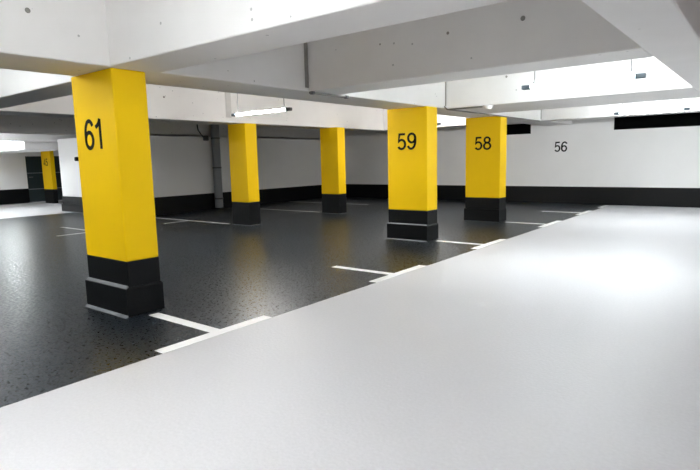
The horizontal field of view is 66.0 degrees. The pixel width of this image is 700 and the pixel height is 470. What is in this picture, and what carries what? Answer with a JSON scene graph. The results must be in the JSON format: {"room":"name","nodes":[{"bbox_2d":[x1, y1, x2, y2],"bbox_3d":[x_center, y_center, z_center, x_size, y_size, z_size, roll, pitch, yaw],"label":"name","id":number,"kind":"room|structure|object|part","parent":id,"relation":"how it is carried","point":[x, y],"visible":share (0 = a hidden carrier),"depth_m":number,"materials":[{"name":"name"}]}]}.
{"room":"parking garage","nodes":[
{"label":"parking garage","id":0,"kind":"room"},
{"bbox_2d":[0,150,58,189],"bbox_3d":[-14.835,-2.215,17.835,0.300,2.860,21.100,5,10,38],"label":"wall","id":1,"kind":"structure","parent":0,"point":[13,173],"depth_m":20.35,"materials":[{"name":"white paint"}]},
{"bbox_2d":[0,189,29,204],"bbox_3d":[-16.778,-0.642,15.239,0.020,0.550,14.280,5,10,38],"label":"baseboard","id":2,"kind":"structure","parent":1,"relation":"attached to","point":[12,196],"depth_m":20.39,"materials":[{"name":"black paint"}]},
{"bbox_2d":[25,156,62,201],"bbox_3d":[-11.892,-2.270,21.589,0.142,1.760,2.020,5,10,38],"label":"door","id":3,"kind":"structure","parent":1,"relation":"in","point":[33,163],"depth_m":21.12,"materials":[{"name":"paint"}]},
{"bbox_2d":[57,138,81,196],"bbox_3d":[-7.202,-1.700,15.361,3.870,2.170,0.300,5,10,38],"label":"wall","id":4,"kind":"structure","parent":0,"point":[67,148],"depth_m":16.02,"materials":[{"name":"white paint"}]},
{"bbox_2d":[61,196,82,212],"bbox_3d":[-7.189,-0.823,15.261,4.170,0.460,0.055,5,10,38],"label":"baseboard","id":5,"kind":"structure","parent":4,"relation":"attached to","point":[65,199],"depth_m":16.11,"materials":[{"name":"black paint"}]},
{"bbox_2d":[150,133,321,197],"bbox_3d":[-3.212,-2.035,17.101,0.250,2.170,8.000,5,10,38],"label":"wall","id":6,"kind":"structure","parent":0,"point":[181,165],"depth_m":16.00,"materials":[{"name":"white paint"}]},
{"bbox_2d":[197,124,208,140],"bbox_3d":[-4.216,-2.929,15.412,0.087,0.453,0.348,5,10,38],"label":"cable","id":7,"kind":"object","parent":6,"relation":"attached to","point":[205,138],"visible":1,"depth_m":15.44,"materials":[{"name":"plastic"}]},
{"bbox_2d":[210,124,222,207],"bbox_3d":[-3.901,-2.112,15.771,0.260,2.620,0.260,5,10,38],"label":"downpipe","id":8,"kind":"object","parent":6,"relation":"attached to","point":[215,138],"visible":0.89,"depth_m":15.69,"materials":[{"name":"grey plastic"}]},
{"bbox_2d":[154,185,321,214],"bbox_3d":[-3.092,-1.189,17.131,0.014,0.480,7.986,5,10,38],"label":"baseboard","id":9,"kind":"structure","parent":6,"relation":"attached to","point":[196,202],"depth_m":15.97,"materials":[{"name":"black paint"}]},
{"bbox_2d":[0,197,699,469],"bbox_3d":[-3.880,0.223,9.577,27.400,0.200,21.100,5,10,38],"label":"floor","id":10,"kind":"structure","parent":0,"point":[573,343],"depth_m":3.94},
{"bbox_2d":[41,151,58,203],"bbox_3d":[-11.276,-2.617,20.131,0.774,2.860,0.174,5,10,38],"label":"pillar","id":11,"kind":"structure","parent":10,"relation":"on","point":[47,157],"depth_m":20.05,"materials":[{"name":"yellow paint"}]},
{"bbox_2d":[71,68,164,318],"bbox_3d":[-2.190,-0.378,5.014,0.749,2.170,0.390,5,10,38],"label":"pillar","id":12,"kind":"structure","parent":10,"relation":"on","point":[110,104],"depth_m":4.84,"materials":[{"name":"yellow paint"}]},
{"bbox_2d":[156,217,229,223],"bbox_3d":[-4.116,-0.314,12.746,3.080,0.003,0.720,5,10,38],"label":"parking line","id":13,"kind":"object","parent":10,"relation":"on","point":[156,217],"visible":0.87,"depth_m":12.66,"materials":[{"name":"white paint"}]},
{"bbox_2d":[149,313,271,353],"bbox_3d":[-1.407,0.754,4.604,0.990,0.003,1.080,5,10,38],"label":"parking line","id":14,"kind":"object","parent":10,"relation":"on","point":[212,331],"visible":1,"depth_m":4.45,"materials":[{"name":"white paint"}]},
{"bbox_2d":[228,123,260,225],"bbox_3d":[-2.305,-1.312,11.751,0.584,2.170,0.344,5,10,38],"label":"pillar","id":15,"kind":"structure","parent":10,"relation":"on","point":[242,137],"depth_m":11.60,"materials":[{"name":"yellow paint"}]},
{"bbox_2d":[320,127,346,213],"bbox_3d":[-0.429,-1.646,13.838,0.604,2.170,0.324,5,10,38],"label":"pillar","id":16,"kind":"structure","parent":10,"relation":"on","point":[332,140],"depth_m":13.69,"materials":[{"name":"yellow paint"}]},
{"bbox_2d":[333,265,424,282],"bbox_3d":[0.240,0.426,6.693,0.990,0.003,1.100,5,10,38],"label":"parking line","id":17,"kind":"object","parent":10,"relation":"on","point":[389,275],"visible":1,"depth_m":6.51,"materials":[{"name":"white paint"}]},
{"bbox_2d":[387,106,437,241],"bbox_3d":[1.034,-1.011,9.024,0.784,2.170,0.402,5,10,38],"label":"pillar","id":18,"kind":"structure","parent":10,"relation":"on","point":[412,132],"depth_m":8.87,"materials":[{"name":"yellow paint"}]},
{"bbox_2d":[437,239,505,248],"bbox_3d":[1.863,0.110,8.693,0.920,0.003,1.110,5,10,38],"label":"parking line","id":19,"kind":"object","parent":10,"relation":"on","point":[498,240],"visible":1,"depth_m":8.51,"materials":[{"name":"white paint"}]},
{"bbox_2d":[464,116,506,221],"bbox_3d":[2.867,-1.384,11.403,0.794,2.170,0.390,5,10,38],"label":"pillar","id":20,"kind":"structure","parent":10,"relation":"on","point":[486,137],"depth_m":11.25,"materials":[{"name":"yellow paint"}]},
{"bbox_2d":[508,221,559,226],"bbox_3d":[3.665,-0.252,10.994,0.940,0.003,1.200,5,10,38],"label":"parking line","id":21,"kind":"object","parent":10,"relation":"on","point":[554,221],"visible":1,"depth_m":10.83,"materials":[{"name":"white paint"}]},
{"bbox_2d":[543,210,590,214],"bbox_3d":[5.139,-0.555,12.927,1.020,0.003,1.100,5,10,38],"label":"parking line","id":22,"kind":"object","parent":10,"relation":"on","point":[580,213],"visible":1,"depth_m":12.72,"materials":[{"name":"white paint"}]},
{"bbox_2d":[345,117,699,187],"bbox_3d":[2.662,-2.604,17.703,27.400,2.860,0.302,5,10,38],"label":"wall","id":23,"kind":"structure","parent":0,"point":[585,152],"depth_m":14.82,"materials":[{"name":"white paint"}]},
{"bbox_2d":[507,124,530,134],"bbox_3d":[4.659,-3.107,15.898,1.390,0.300,0.035,5,10,38],"label":"window","id":24,"kind":"structure","parent":23,"relation":"in","point":[512,129],"depth_m":15.69,"materials":[{"name":"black glass"}]},
{"bbox_2d":[346,184,699,207],"bbox_3d":[6.374,-1.087,14.813,17.770,0.480,0.014,5,10,38],"label":"baseboard","id":25,"kind":"structure","parent":23,"relation":"attached to","point":[626,196],"depth_m":14.86,"materials":[{"name":"black paint"}]},
{"bbox_2d":[614,112,699,129],"bbox_3d":[8.499,-2.789,12.919,3.970,0.325,0.035,5,10,38],"label":"window","id":26,"kind":"structure","parent":23,"relation":"in","point":[679,119],"depth_m":13.51,"materials":[{"name":"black glass"}]},
{"bbox_3d":[-3.951,-2.831,9.152,28.000,0.250,21.700,5,10,38],"label":"ceiling","id":27,"kind":"structure","parent":0,"visible":0},
{"bbox_2d":[0,141,57,153],"bbox_3d":[-11.239,-3.290,18.102,4.900,0.970,1.400,5,10,38],"label":"ceiling beam","id":28,"kind":"structure","parent":27,"relation":"attached to","point":[14,146],"depth_m":16.63,"materials":[{"name":"white paint"}]},
{"bbox_2d":[0,68,74,108],"bbox_3d":[-3.796,-1.968,6.330,3.750,0.690,0.480,5,10,38],"label":"ceiling beam","id":29,"kind":"structure","parent":27,"relation":"attached to","point":[17,87],"depth_m":5.99,"materials":[{"name":"white paint"}]},
{"bbox_2d":[0,133,76,141],"bbox_3d":[-10.700,-2.918,14.463,0.450,0.730,21.100,5,10,38],"label":"ceiling beam","id":30,"kind":"structure","parent":27,"relation":"attached to","point":[3,136],"depth_m":15.89,"materials":[{"name":"white paint"}]},
{"bbox_2d":[0,115,319,139],"bbox_3d":[-7.270,-2.613,11.805,0.250,0.760,21.100,5,10,38],"label":"ceiling beam","id":31,"kind":"structure","parent":27,"relation":"attached to","point":[13,124],"depth_m":14.33,"materials":[{"name":"white paint"}]},
{"bbox_2d":[0,84,387,131],"bbox_3d":[-4.149,-2.384,9.380,0.608,0.690,21.100,5,10,38],"label":"ceiling beam","id":32,"kind":"structure","parent":27,"relation":"attached to","point":[164,103],"depth_m":11.08,"materials":[{"name":"white paint"}]},
{"bbox_2d":[231,93,291,116],"bbox_3d":[-1.483,-2.353,8.821,1.400,0.721,0.068,5,10,38],"label":"lamp","id":33,"kind":"object","parent":27,"relation":"hanging from","point":[285,108],"visible":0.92,"depth_m":8.84,"materials":[{"name":"grey plastic"}]},
{"bbox_2d":[0,0,571,125],"bbox_3d":[-0.681,-2.091,6.689,0.706,0.690,21.100,5,10,38],"label":"ceiling beam","id":34,"kind":"structure","parent":27,"relation":"attached to","point":[60,37],"depth_m":5.06,"materials":[{"name":"white paint"}]},
{"bbox_2d":[105,0,510,72],"bbox_3d":[-0.469,-1.659,3.548,3.540,0.690,0.480,5,10,38],"label":"ceiling beam","id":35,"kind":"structure","parent":27,"relation":"attached to","point":[160,36],"depth_m":3.64,"materials":[{"name":"white paint"}]},
{"bbox_2d":[383,109,512,130],"bbox_3d":[2.572,-3.239,14.402,3.750,0.690,0.500,5,10,38],"label":"ceiling beam","id":36,"kind":"structure","parent":27,"relation":"attached to","point":[446,121],"depth_m":14.17,"materials":[{"name":"white paint"}]},
{"bbox_2d":[307,0,652,94],"bbox_3d":[1.054,-1.963,5.479,3.540,0.690,0.524,5,10,38],"label":"ceiling beam","id":37,"kind":"structure","parent":27,"relation":"attached to","point":[513,36],"depth_m":5.13,"materials":[{"name":"white paint"}]},
{"bbox_2d":[309,91,348,98],"bbox_3d":[-0.247,-1.730,6.660,0.045,0.036,0.740,5,10,38],"label":"conduit","id":38,"kind":"object","parent":37,"relation":"attached to","point":[310,92],"visible":1,"depth_m":6.62,"materials":[{"name":"metal"}]},
{"bbox_2d":[446,56,699,113],"bbox_3d":[3.501,-2.451,8.580,3.540,0.690,1.624,5,10,38],"label":"ceiling beam","id":39,"kind":"structure","parent":27,"relation":"attached to","point":[505,93],"depth_m":8.00,"materials":[{"name":"white paint"}]},
{"bbox_2d":[449,105,492,109],"bbox_3d":[1.989,-2.077,8.859,0.765,0.055,0.150,5,10,38],"label":"conduit","id":40,"kind":"object","parent":39,"relation":"attached to","point":[485,106],"visible":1,"depth_m":8.76,"materials":[{"name":"metal"}]},
{"bbox_3d":[1.907,-2.095,8.895,0.590,0.024,0.024,5,10,38],"label":"rod","id":41,"kind":"part","parent":40,"relation":"part of","materials":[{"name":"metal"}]},
{"bbox_2d":[444,106,539,120],"bbox_3d":[3.009,-2.409,10.809,0.027,0.063,4.665,5,10,38],"label":"conduit","id":42,"kind":"object","parent":39,"relation":"attached to","point":[444,106],"visible":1,"depth_m":10.40,"materials":[{"name":"metal"}]},
{"bbox_2d":[521,60,646,89],"bbox_3d":[2.611,-2.070,6.085,1.340,0.716,0.068,5,10,38],"label":"lamp","id":43,"kind":"object","parent":27,"relation":"hanging from","point":[637,75],"visible":0.88,"depth_m":6.06,"materials":[{"name":"grey plastic"}]},
{"bbox_2d":[541,98,699,120],"bbox_3d":[6.050,-2.960,11.812,3.540,0.690,0.430,5,10,38],"label":"ceiling beam","id":44,"kind":"structure","parent":27,"relation":"attached to","point":[598,111],"depth_m":11.76,"materials":[{"name":"white paint"}]},
{"bbox_2d":[581,0,699,91],"bbox_3d":[2.537,-1.819,4.193,0.390,0.690,21.100,5,10,38],"label":"ceiling beam","id":45,"kind":"structure","parent":27,"relation":"attached to","point":[669,30],"depth_m":3.60,"materials":[{"name":"white paint"}]},
{"bbox_2d":[614,99,689,114],"bbox_3d":[5.812,-2.732,10.385,1.300,0.736,0.068,5,10,38],"label":"lamp","id":46,"kind":"object","parent":27,"relation":"hanging from","point":[682,108],"visible":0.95,"depth_m":10.40,"materials":[{"name":"grey plastic"}]}
]}

